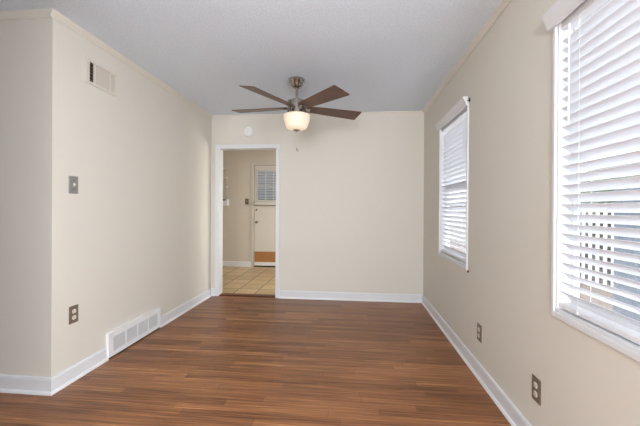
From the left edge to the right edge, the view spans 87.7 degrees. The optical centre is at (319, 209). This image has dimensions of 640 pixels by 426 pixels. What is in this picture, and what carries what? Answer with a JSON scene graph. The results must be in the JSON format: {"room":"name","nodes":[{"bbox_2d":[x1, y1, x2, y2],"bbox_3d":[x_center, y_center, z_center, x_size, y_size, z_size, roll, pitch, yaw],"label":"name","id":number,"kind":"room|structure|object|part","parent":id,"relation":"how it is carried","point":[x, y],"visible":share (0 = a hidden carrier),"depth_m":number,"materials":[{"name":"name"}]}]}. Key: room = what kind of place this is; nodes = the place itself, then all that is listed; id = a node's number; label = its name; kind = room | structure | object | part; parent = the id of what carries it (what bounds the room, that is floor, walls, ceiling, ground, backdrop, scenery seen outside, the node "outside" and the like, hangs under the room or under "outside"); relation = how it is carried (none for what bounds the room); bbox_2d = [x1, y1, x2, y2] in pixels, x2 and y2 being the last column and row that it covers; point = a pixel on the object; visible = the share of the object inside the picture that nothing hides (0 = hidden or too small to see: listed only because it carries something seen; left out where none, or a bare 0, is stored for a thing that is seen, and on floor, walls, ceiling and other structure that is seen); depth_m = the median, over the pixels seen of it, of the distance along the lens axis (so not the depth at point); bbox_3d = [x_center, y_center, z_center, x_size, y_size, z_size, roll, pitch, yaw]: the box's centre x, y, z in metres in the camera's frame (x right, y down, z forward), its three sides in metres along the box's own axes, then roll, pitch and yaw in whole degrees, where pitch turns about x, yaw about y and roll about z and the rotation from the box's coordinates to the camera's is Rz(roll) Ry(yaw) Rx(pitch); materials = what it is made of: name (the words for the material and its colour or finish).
{"room":"empty dining room","nodes":[
{"label":"empty dining room","id":0,"kind":"room"},
{"bbox_2d":[0,18,68,376],"bbox_3d":[-3.343,-0.057,2.343,3.294,2.440,0.120,0,0,6],"label":"wall","id":1,"kind":"structure","parent":0,"point":[34,53],"depth_m":2.15,"materials":[{"name":"beige paint"}]},
{"bbox_2d":[0,374,50,395],"bbox_3d":[-3.351,1.113,2.271,3.307,0.102,0.028,0,0,6],"label":"baseboard","id":2,"kind":"structure","parent":1,"relation":"attached to","point":[16,384],"depth_m":2.13,"materials":[{"name":"white paint"}]},
{"bbox_3d":[-3.352,1.155,2.265,3.307,0.018,0.015,0,0,6],"label":"shoe moulding","id":3,"kind":"part","parent":2,"relation":"part of","materials":[{"name":"white paint"}]},
{"bbox_2d":[0,9,51,19],"bbox_3d":[-3.343,-1.254,2.270,3.294,0.045,0.022,0,0,6],"label":"crown molding","id":4,"kind":"structure","parent":1,"relation":"attached to","point":[35,13],"depth_m":2.13,"materials":[{"name":"beige paint"}]},
{"bbox_2d":[67,28,210,367],"bbox_3d":[-1.648,-0.049,3.388,0.120,2.440,2.286,0,0,6],"label":"wall","id":5,"kind":"structure","parent":0,"point":[139,217],"depth_m":2.87,"materials":[{"name":"beige paint"}]},
{"bbox_2d":[69,176,77,193],"bbox_3d":[-1.684,-0.169,2.284,0.018,0.120,0.076,0,0,6],"label":"light switch","id":6,"kind":"object","parent":5,"relation":"attached to","point":[73,180],"visible":1,"depth_m":2.28,"materials":[{"name":"silver metal"}]},
{"bbox_2d":[69,304,77,324],"bbox_3d":[-1.694,0.721,2.292,0.008,0.120,0.076,0,0,6],"label":"power outlet","id":7,"kind":"object","parent":5,"relation":"attached to","point":[73,310],"visible":1,"depth_m":2.29,"materials":[{"name":"brown metal"}]},
{"bbox_2d":[49,347,108,395],"bbox_3d":[-1.681,1.122,2.347,0.028,0.102,0.499,0,0,6],"label":"baseboard","id":8,"kind":"structure","parent":5,"relation":"attached to","point":[59,381],"depth_m":2.31,"materials":[{"name":"white paint"}]},
{"bbox_2d":[85,56,115,95],"bbox_3d":[-1.659,-1.002,2.532,0.010,0.184,0.306,0,0,6],"label":"air vent","id":9,"kind":"object","parent":5,"relation":"in","point":[97,75],"visible":1,"depth_m":2.51,"materials":[{"name":"beige metal"}]},
{"bbox_2d":[50,8,211,118],"bbox_3d":[-1.577,-1.246,3.308,0.022,0.045,2.428,0,0,6],"label":"crown molding","id":10,"kind":"structure","parent":5,"relation":"attached to","point":[54,14],"depth_m":2.69,"materials":[{"name":"beige paint"}]},
{"bbox_2d":[106,307,160,358],"bbox_3d":[-1.624,1.070,2.949,0.026,0.205,0.711,0,0,6],"label":"air vent","id":11,"kind":"object","parent":5,"relation":"in","point":[119,339],"visible":1,"depth_m":2.88,"materials":[{"name":"white metal"}]},
{"bbox_3d":[-1.648,1.070,2.724,0.022,0.115,0.148,0,0,6],"label":"grille panel","id":12,"kind":"part","parent":11,"relation":"part of","materials":[{"name":"white metal"}]},
{"bbox_3d":[-1.633,1.070,2.878,0.022,0.115,0.144,0,0,6],"label":"grille panel","id":13,"kind":"part","parent":11,"relation":"part of","materials":[{"name":"white metal"}]},
{"bbox_3d":[-1.618,1.070,3.031,0.022,0.115,0.144,0,0,6],"label":"grille panel","id":14,"kind":"part","parent":11,"relation":"part of","materials":[{"name":"white metal"}]},
{"bbox_3d":[-1.603,1.069,3.185,0.022,0.115,0.145,0,0,6],"label":"grille panel","id":15,"kind":"part","parent":11,"relation":"part of","materials":[{"name":"white metal"}]},
{"bbox_2d":[160,288,211,327],"bbox_3d":[-1.530,1.120,3.912,0.028,0.102,1.224,0,0,6],"label":"baseboard","id":16,"kind":"structure","parent":5,"relation":"attached to","point":[183,308],"depth_m":3.79,"materials":[{"name":"white paint"}]},
{"bbox_2d":[222,266,274,294],"bbox_3d":[-0.812,1.231,5.718,4.140,0.120,2.259,0,0,6],"label":"floor","id":17,"kind":"structure","parent":0,"point":[235,279],"depth_m":5.49,"materials":[{"name":"beige tile"}]},
{"bbox_2d":[223,150,275,261],"bbox_3d":[-0.702,-0.050,6.780,4.140,2.440,0.120,0,0,6],"label":"wall","id":18,"kind":"structure","parent":0,"point":[236,216],"depth_m":6.81,"materials":[{"name":"beige paint"}]},
{"bbox_2d":[223,167,228,205],"bbox_3d":[-2.012,-0.478,6.788,0.285,0.800,0.113,0,0,6],"label":"wall rack","id":19,"kind":"object","parent":18,"relation":"attached to","point":[225,201],"visible":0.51,"depth_m":6.77,"materials":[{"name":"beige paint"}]},
{"bbox_3d":[-2.013,-0.528,6.841,0.212,0.700,0.008,0,0,6],"label":"rail","id":20,"kind":"part","parent":19,"relation":"part of","materials":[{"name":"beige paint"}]},
{"bbox_2d":[223,261,250,266],"bbox_3d":[-2.029,1.111,6.843,1.260,0.102,0.013,0,0,6],"label":"baseboard","id":21,"kind":"structure","parent":18,"relation":"attached to","point":[225,263],"depth_m":6.80,"materials":[{"name":"white paint"}]},
{"bbox_2d":[251,162,275,266],"bbox_3d":[-0.939,0.108,6.701,0.925,2.120,0.082,0,0,6],"label":"door","id":22,"kind":"structure","parent":18,"relation":"in","point":[263,218],"depth_m":6.75,"materials":[{"name":"beige paint"}]},
{"bbox_2d":[254,202,275,205],"bbox_3d":[-0.937,-0.114,6.705,0.775,0.085,0.050,0,0,6],"label":"ledge","id":23,"kind":"object","parent":22,"relation":"attached to","point":[255,203],"visible":0.56,"depth_m":6.70,"materials":[{"name":"beige paint"}]},
{"bbox_2d":[256,168,275,200],"bbox_3d":[-0.936,-0.499,6.697,0.705,0.655,0.045,0,0,6],"label":"door blind","id":24,"kind":"object","parent":22,"relation":"attached to","point":[257,169],"visible":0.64,"depth_m":6.72,"materials":[{"name":"beige paint"}]},
{"bbox_3d":[-0.932,-0.472,6.736,0.665,0.590,0.003,0,0,6],"label":"pane","id":25,"kind":"part","parent":22,"relation":"part of","materials":[{"name":"grey"}]},
{"bbox_2d":[0,0,501,114],"bbox_3d":[-2.102,-1.326,0.631,6.318,0.120,8.097,0,0,6],"label":"ceiling","id":26,"kind":"structure","parent":0,"point":[388,55],"depth_m":2.51,"materials":[{"name":"white paint"}]},
{"bbox_2d":[232,76,361,131],"bbox_3d":[-0.240,-1.006,3.249,1.295,0.508,1.284,0,0,6],"label":"ceiling fan","id":27,"kind":"object","parent":26,"relation":"hanging from","point":[296,118],"visible":1,"depth_m":3.14,"materials":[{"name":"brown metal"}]},
{"bbox_3d":[-0.583,-0.993,3.327,0.575,0.006,0.172,2,8,16],"label":"fan blade","id":28,"kind":"part","parent":27,"relation":"part of","materials":[{"name":"brown wood"}]},
{"bbox_3d":[-0.433,-0.987,2.916,0.172,0.006,0.575,17,9,33],"label":"fan blade","id":29,"kind":"part","parent":27,"relation":"part of","materials":[{"name":"brown wood"}]},
{"bbox_3d":[-0.226,-0.841,3.225,0.262,0.150,0.262,0,0,6],"label":"lamp shade","id":30,"kind":"part","parent":27,"relation":"part of","materials":[{"name":"white glass"}]},
{"bbox_3d":[0.004,-0.976,2.932,0.172,0.006,0.575,18,-10,-37],"label":"fan blade","id":31,"kind":"part","parent":27,"relation":"part of","materials":[{"name":"brown wood"}]},
{"bbox_3d":[0.124,-0.975,3.353,0.575,0.006,0.172,1,-13,-20],"label":"fan blade","id":32,"kind":"part","parent":27,"relation":"part of","materials":[{"name":"brown wood"}]},
{"bbox_2d":[0,296,510,425],"bbox_3d":[-2.122,1.234,0.587,6.318,0.120,7.997,0,0,6],"label":"floor","id":33,"kind":"structure","parent":0,"point":[225,360],"depth_m":2.35,"materials":[{"name":"brown wood"}]},
{"bbox_2d":[219,293,274,297],"bbox_3d":[-0.974,1.166,4.538,0.779,0.014,0.125,0,0,6],"label":"threshold","id":34,"kind":"object","parent":33,"relation":"on","point":[221,294],"visible":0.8,"depth_m":4.50,"materials":[{"name":"brown wood"}]},
{"bbox_2d":[211,115,423,293],"bbox_3d":[-0.087,-0.042,4.446,3.024,2.440,0.120,0,0,6],"label":"wall","id":35,"kind":"structure","parent":0,"point":[352,192],"depth_m":4.34,"materials":[{"name":"beige paint"}]},
{"bbox_2d":[211,288,214,295],"bbox_3d":[-1.456,1.119,4.505,0.062,0.102,0.028,0,0,6],"label":"baseboard","id":36,"kind":"structure","parent":35,"relation":"attached to","point":[212,289],"depth_m":4.51,"materials":[{"name":"white paint"}]},
{"bbox_2d":[215,144,279,297],"bbox_3d":[-0.972,0.151,4.524,0.885,2.044,0.136,0,0,6],"label":"door frame","id":37,"kind":"structure","parent":35,"relation":"attached to","point":[219,149],"depth_m":4.50,"materials":[{"name":"white paint"}]},
{"bbox_3d":[-1.391,0.148,4.504,0.056,2.044,0.016,0,0,6],"label":"casing","id":38,"kind":"part","parent":37,"relation":"part of","materials":[{"name":"white paint"}]},
{"bbox_3d":[-0.969,-0.844,4.462,0.779,0.055,0.016,0,0,6],"label":"casing","id":39,"kind":"part","parent":37,"relation":"part of","materials":[{"name":"white paint"}]},
{"bbox_3d":[-0.563,0.153,4.424,0.050,2.044,0.016,0,0,6],"label":"casing","id":40,"kind":"part","parent":37,"relation":"part of","materials":[{"name":"white paint"}]},
{"bbox_2d":[244,126,253,136],"bbox_3d":[-0.954,-1.042,4.447,0.142,0.142,0.041,0,0,6],"label":"smoke detector","id":41,"kind":"object","parent":35,"relation":"attached to","point":[248,131],"visible":1,"depth_m":4.43,"materials":[{"name":"white plastic"}]},
{"bbox_2d":[212,111,423,118],"bbox_3d":[-0.072,-1.239,4.371,2.814,0.045,0.022,0,0,6],"label":"crown molding","id":42,"kind":"structure","parent":35,"relation":"attached to","point":[385,112],"depth_m":4.37,"materials":[{"name":"beige paint"}]},
{"bbox_2d":[279,290,422,302],"bbox_3d":[0.387,1.130,4.328,1.864,0.102,0.028,0,0,6],"label":"baseboard","id":43,"kind":"structure","parent":35,"relation":"attached to","point":[284,294],"depth_m":4.33,"materials":[{"name":"white paint"}]},
{"bbox_3d":[0.386,1.172,4.321,1.864,0.018,0.015,0,0,6],"label":"shoe moulding","id":44,"kind":"part","parent":43,"relation":"part of","materials":[{"name":"white paint"}]},
{"bbox_2d":[423,0,639,425],"bbox_3d":[0.984,-0.027,0.275,0.090,2.440,7.977,0,0,6],"label":"wall","id":45,"kind":"structure","parent":0,"point":[507,79],"depth_m":1.85,"materials":[{"name":"beige paint"}]},
{"bbox_2d":[438,99,468,269],"bbox_3d":[1.246,-0.195,3.038,0.102,1.342,0.857,0,0,6],"label":"window","id":46,"kind":"structure","parent":45,"relation":"in","point":[452,259],"depth_m":3.42,"materials":[{"name":"white paint"}]},
{"bbox_2d":[435,96,467,262],"bbox_3d":[1.212,-0.227,3.041,0.107,1.315,0.887,0,0,6],"label":"window blind","id":47,"kind":"object","parent":46,"relation":"attached to","point":[455,140],"visible":0.66,"depth_m":3.03,"materials":[{"name":"white plastic"}]},
{"bbox_3d":[1.265,-0.186,3.316,0.051,1.220,0.002,0,0,6],"label":"ladder cord","id":48,"kind":"part","parent":47,"relation":"part of","materials":[{"name":"white fabric"}]},
{"bbox_3d":[1.235,0.420,3.040,0.052,0.021,0.799,0,0,6],"label":"rail","id":49,"kind":"part","parent":47,"relation":"part of","materials":[{"name":"white plastic"}]},
{"bbox_3d":[1.212,-0.186,2.761,0.051,1.220,0.002,0,0,6],"label":"ladder cord","id":50,"kind":"part","parent":47,"relation":"part of","materials":[{"name":"white fabric"}]},
{"bbox_3d":[1.245,0.443,3.039,0.096,0.014,0.805,0,0,6],"label":"sill","id":51,"kind":"part","parent":46,"relation":"part of","materials":[{"name":"white paint"}]},
{"bbox_3d":[1.278,-0.202,3.034,0.026,1.276,0.805,0,0,6],"label":"sash","id":52,"kind":"part","parent":46,"relation":"part of","materials":[{"name":"white plastic"}]},
{"bbox_2d":[423,0,511,113],"bbox_3d":[0.941,-1.225,0.338,0.022,0.045,7.857,0,0,6],"label":"crown molding","id":53,"kind":"structure","parent":45,"relation":"attached to","point":[502,6],"depth_m":2.51,"materials":[{"name":"beige paint"}]},
{"bbox_2d":[421,295,531,425],"bbox_3d":[0.924,1.142,0.343,0.028,0.102,7.857,0,0,6],"label":"baseboard","id":54,"kind":"structure","parent":45,"relation":"attached to","point":[506,406],"depth_m":2.29,"materials":[{"name":"white paint"}]},
{"bbox_2d":[477,322,481,342],"bbox_3d":[1.131,0.875,2.369,0.008,0.120,0.076,0,0,6],"label":"power outlet","id":55,"kind":"object","parent":45,"relation":"attached to","point":[479,327],"visible":1,"depth_m":2.36,"materials":[{"name":"brown metal"}]},
{"bbox_2d":[532,374,540,405],"bbox_3d":[1.060,0.884,1.635,0.008,0.120,0.076,0,0,6],"label":"power outlet","id":56,"kind":"object","parent":45,"relation":"attached to","point":[536,383],"visible":1,"depth_m":1.63,"materials":[{"name":"brown metal"}]},
{"bbox_2d":[551,0,639,361],"bbox_3d":[1.056,-0.192,1.073,0.102,1.342,0.859,0,0,6],"label":"window","id":57,"kind":"structure","parent":45,"relation":"in","point":[623,345],"depth_m":1.48,"materials":[{"name":"white paint"}]},
{"bbox_2d":[542,0,639,344],"bbox_3d":[1.022,-0.224,1.076,0.107,1.315,0.889,0,0,6],"label":"window blind","id":58,"kind":"object","parent":57,"relation":"attached to","point":[602,88],"visible":1,"depth_m":1.26,"materials":[{"name":"white plastic"}]},
{"bbox_3d":[1.076,-0.183,1.352,0.051,1.220,0.002,0,0,6],"label":"ladder cord","id":59,"kind":"part","parent":58,"relation":"part of","materials":[{"name":"white fabric"}]},
{"bbox_3d":[1.046,0.423,1.075,0.052,0.021,0.801,0,0,6],"label":"rail","id":60,"kind":"part","parent":58,"relation":"part of","materials":[{"name":"white plastic"}]},
{"bbox_3d":[1.055,0.446,1.074,0.096,0.014,0.807,0,0,6],"label":"sill","id":61,"kind":"part","parent":57,"relation":"part of","materials":[{"name":"white paint"}]},
{"label":"outside","id":62,"kind":"structure","parent":0,"visible":0},
{"bbox_2d":[449,237,612,310],"bbox_3d":[31.816,2.425,12.003,58.940,0.150,90.000,0,0,6],"label":"ground","id":63,"kind":"structure","parent":62,"point":[606,305],"depth_m":8.99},
{"bbox_2d":[449,201,613,276],"bbox_3d":[10.336,0.971,17.871,2.453,3.501,25.010,0,0,6],"label":"hedge","id":64,"kind":"object","parent":63,"relation":"on","point":[593,213],"visible":0.04,"depth_m":10.85,"materials":[{"name":"green plant"}]},
{"bbox_2d":[450,203,613,286],"bbox_3d":[9.059,0.987,18.718,0.050,2.370,24.000,0,0,6],"label":"picket fence","id":65,"kind":"object","parent":63,"relation":"on","point":[597,213],"visible":0.08,"depth_m":10.06,"materials":[{"name":"grey"}]},
{"bbox_2d":[580,162,639,192],"bbox_3d":[14.574,-0.141,15.601,4.434,4.880,5.325,0,0,6],"label":"leafy tree","id":66,"kind":"object","parent":63,"relation":"on","point":[637,162],"visible":0.06,"depth_m":14.88,"materials":[{"name":"green plant"}]},
{"bbox_2d":[613,187,639,320],"bbox_3d":[4.716,0.899,0.729,0.060,2.570,10.355,0,0,6],"label":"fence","id":67,"kind":"object","parent":63,"relation":"on","point":[635,316],"visible":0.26,"depth_m":5.59,"materials":[{"name":"white"}]}
]}

